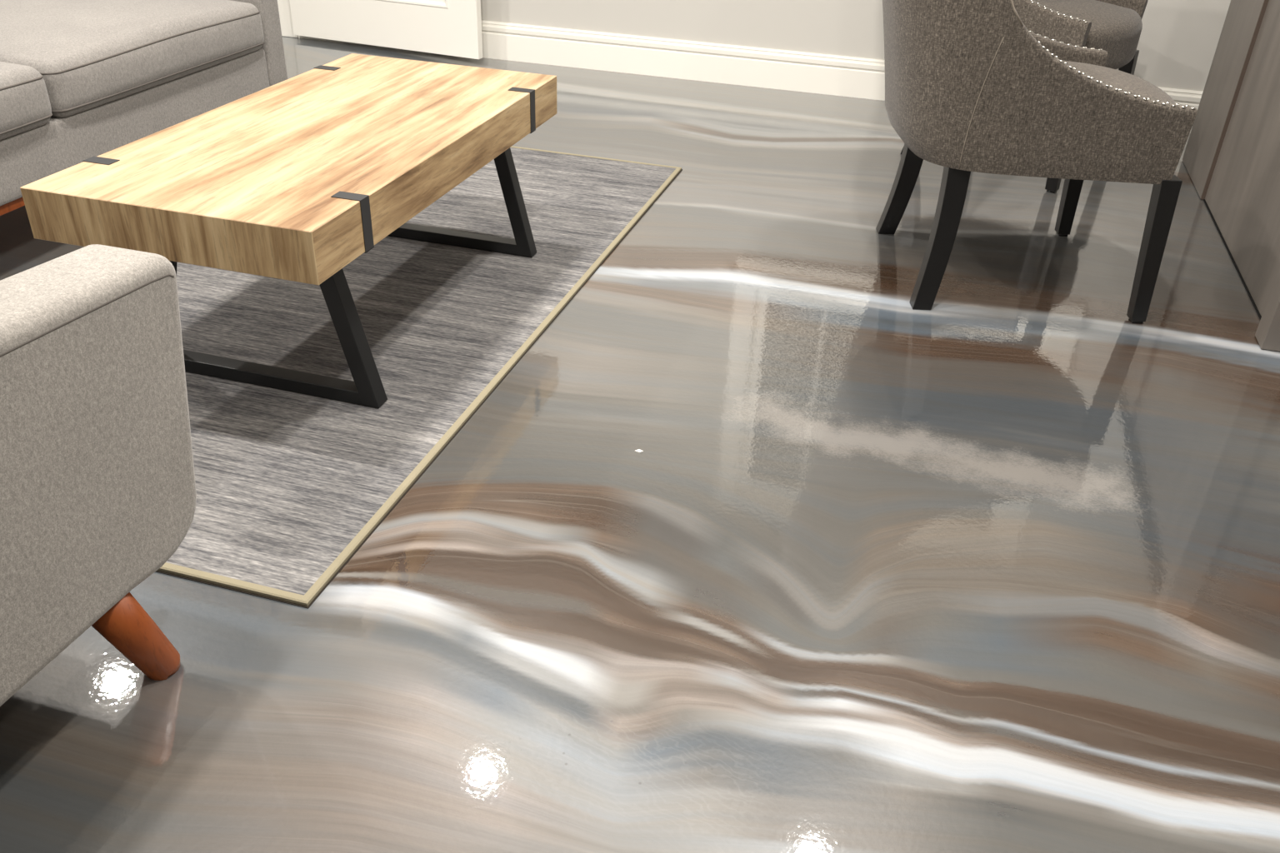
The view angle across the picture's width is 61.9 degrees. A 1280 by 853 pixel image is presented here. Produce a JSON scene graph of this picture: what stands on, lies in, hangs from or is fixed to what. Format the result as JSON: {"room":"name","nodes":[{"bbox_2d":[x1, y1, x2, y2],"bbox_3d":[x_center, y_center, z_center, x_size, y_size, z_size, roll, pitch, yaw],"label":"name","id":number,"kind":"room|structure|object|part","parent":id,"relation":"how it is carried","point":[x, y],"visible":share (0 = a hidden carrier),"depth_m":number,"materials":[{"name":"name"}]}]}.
{"room":"living room","nodes":[
{"label":"living room","id":0,"kind":"room"},
{"bbox_2d":[0,36,1279,852],"bbox_3d":[-0.261,0.246,1.755,7.200,0.001,6.900,10,32,13],"label":"floor","id":1,"kind":"structure","parent":0,"point":[994,567],"depth_m":1.77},
{"bbox_2d":[0,244,196,706],"bbox_3d":[-1.146,0.089,1.147,0.828,0.840,1.076,10,32,13],"label":"armchair","id":2,"kind":"object","parent":1,"relation":"on","point":[98,492],"visible":1,"depth_m":1.33,"materials":[{"name":"fabric"}]},
{"bbox_3d":[-0.717,0.289,1.501,0.106,0.161,0.065,-21,39,-33],"label":"leg","id":3,"kind":"part","parent":2,"relation":"part of","materials":[{"name":"orange wood"}]},
{"bbox_2d":[0,0,287,215],"bbox_3d":[-1.879,-0.933,2.750,0.913,0.860,2.040,10,32,13],"label":"sofa","id":4,"kind":"object","parent":1,"relation":"on","point":[81,80],"visible":0.94,"depth_m":2.91,"materials":[{"name":"grey fabric"}]},
{"bbox_3d":[-1.887,-0.713,2.884,0.818,0.028,1.960,10,32,13],"label":"wooden rail","id":5,"kind":"part","parent":4,"relation":"part of","materials":[{"name":"orange wood"}]},
{"bbox_2d":[0,61,51,139],"bbox_3d":[-1.920,-0.681,2.353,0.724,0.178,0.900,10,32,13],"label":"seat cushion","id":6,"kind":"object","parent":4,"relation":"on","point":[25,90],"depth_m":2.58,"materials":[{"name":"grey fabric"}]},
{"bbox_2d":[0,0,264,117],"bbox_3d":[-1.660,-1.132,3.106,0.724,0.178,0.918,10,32,13],"label":"seat cushion","id":7,"kind":"object","parent":4,"relation":"on","point":[93,57],"depth_m":2.94,"materials":[{"name":"grey fabric"}]},
{"bbox_3d":[-1.613,-1.379,3.567,0.880,0.415,0.105,10,32,13],"label":"arm","id":8,"kind":"part","parent":4,"relation":"part of","materials":[{"name":"grey fabric"}]},
{"bbox_2d":[155,145,682,608],"bbox_3d":[-0.804,-0.408,2.779,1.285,0.009,2.343,10,32,13],"label":"area rug","id":9,"kind":"object","parent":1,"relation":"on","point":[290,486],"visible":0.48,"depth_m":2.38,"materials":[{"name":"grey carpet"}]},
{"bbox_2d":[20,53,557,408],"bbox_3d":[-0.674,-0.479,2.461,0.595,0.452,1.184,10,32,13],"label":"coffee table","id":10,"kind":"object","parent":9,"relation":"on","point":[298,177],"visible":0.87,"depth_m":2.13,"materials":[{"name":"brown wood"}]},
{"bbox_3d":[-0.990,-0.283,2.215,0.125,0.352,0.040,10,32,13],"label":"leg","id":11,"kind":"part","parent":10,"relation":"part of","materials":[{"name":"black metal"}]},
{"bbox_3d":[-0.582,-0.207,2.120,0.125,0.352,0.040,10,32,13],"label":"leg","id":12,"kind":"part","parent":10,"relation":"part of","materials":[{"name":"black metal"}]},
{"bbox_3d":[-0.340,-0.627,2.822,0.125,0.352,0.040,10,32,13],"label":"leg","id":13,"kind":"part","parent":10,"relation":"part of","materials":[{"name":"black metal"}]},
{"bbox_2d":[900,0,1148,193],"bbox_3d":[1.293,-1.453,3.660,0.820,1.020,0.630,24,38,31],"label":"dining chair","id":14,"kind":"object","parent":1,"relation":"on","point":[1114,27],"visible":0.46,"depth_m":3.41,"materials":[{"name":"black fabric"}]},
{"bbox_3d":[1.371,-0.945,3.460,0.057,0.367,0.058,24,38,31],"label":"leg","id":15,"kind":"part","parent":14,"relation":"part of","materials":[{"name":"black wood"}]},
{"bbox_3d":[1.361,-1.370,3.646,0.640,0.184,0.553,24,38,31],"label":"seat","id":16,"kind":"part","parent":14,"relation":"part of","materials":[{"name":"fabric"}]},
{"bbox_3d":[1.726,-1.168,3.848,0.057,0.367,0.058,24,38,31],"label":"leg","id":17,"kind":"part","parent":14,"relation":"part of","materials":[{"name":"black wood"}]},
{"bbox_2d":[875,0,1197,323],"bbox_3d":[0.923,-0.870,2.682,0.820,1.020,0.630,2,31,0],"label":"dining chair","id":18,"kind":"object","parent":1,"relation":"on","point":[968,87],"visible":1,"depth_m":2.48,"materials":[{"name":"fabric"}]},
{"bbox_3d":[0.756,-0.729,3.049,0.091,0.385,0.097,2,31,0],"label":"leg","id":19,"kind":"part","parent":18,"relation":"part of","materials":[{"name":"black wood"}]},
{"bbox_3d":[0.745,-0.484,2.647,0.091,0.385,0.097,2,31,0],"label":"leg","id":20,"kind":"part","parent":18,"relation":"part of","materials":[{"name":"black wood"}]},
{"bbox_3d":[1.260,-0.726,3.095,0.057,0.367,0.058,2,31,0],"label":"leg","id":21,"kind":"part","parent":18,"relation":"part of","materials":[{"name":"black wood"}]},
{"bbox_3d":[1.011,-0.814,2.713,0.640,0.184,0.553,2,31,0],"label":"seat","id":22,"kind":"part","parent":18,"relation":"part of","materials":[{"name":"fabric"}]},
{"bbox_3d":[1.246,-0.428,2.608,0.057,0.367,0.058,2,31,0],"label":"leg","id":23,"kind":"part","parent":18,"relation":"part of","materials":[{"name":"black wood"}]},
{"bbox_2d":[1182,0,1279,351],"bbox_3d":[2.161,-0.885,2.905,0.874,0.900,1.640,10,32,13],"label":"kitchen island","id":24,"kind":"object","parent":1,"relation":"on","point":[1231,157],"visible":1,"depth_m":3.17,"materials":[{"name":"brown grey-brown wood"}]},
{"bbox_3d":[1.942,-1.229,3.481,0.026,0.866,0.448,10,32,13],"label":"panel","id":25,"kind":"part","parent":24,"relation":"part of","materials":[{"name":"grey wood"}]},
{"bbox_3d":[1.732,-0.854,2.852,0.014,0.864,1.077,10,32,13],"label":"panel","id":26,"kind":"part","parent":24,"relation":"part of","materials":[{"name":"grey wood"}]},
{"bbox_3d":[1.562,-0.570,2.377,0.074,0.866,0.080,10,32,13],"label":"corner post","id":27,"kind":"part","parent":24,"relation":"part of","materials":[{"name":"grey wood"}]},
{"bbox_2d":[480,0,1230,91],"bbox_3d":[0.770,-2.531,3.968,7.200,2.500,0.120,10,32,13],"label":"wall","id":28,"kind":"structure","parent":0,"point":[1178,40],"depth_m":4.45,"materials":[{"name":"grey paint"}]},
{"bbox_2d":[277,0,298,37],"bbox_3d":[-2.091,-2.898,4.720,1.070,2.140,0.142,10,32,13],"label":"trim","id":29,"kind":"structure","parent":28,"relation":"attached to","point":[284,9],"depth_m":5.07,"materials":[{"name":"white wood"}]},
{"bbox_2d":[289,0,482,59],"bbox_3d":[-1.150,-2.606,4.369,0.990,2.030,0.108,13,33,17],"label":"door","id":30,"kind":"structure","parent":28,"relation":"in","point":[451,27],"depth_m":4.83,"materials":[{"name":"white wood"}]},
{"bbox_3d":[-1.159,-2.228,4.623,0.710,0.720,0.016,13,33,17],"label":"panel moulding","id":31,"kind":"part","parent":30,"relation":"part of","materials":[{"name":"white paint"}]},
{"bbox_2d":[298,20,1203,133],"bbox_3d":[1.265,-1.397,4.391,6.040,0.160,0.020,10,32,13],"label":"baseboard","id":32,"kind":"structure","parent":28,"relation":"attached to","point":[852,77],"depth_m":4.63,"materials":[{"name":"white wood"}]}
]}

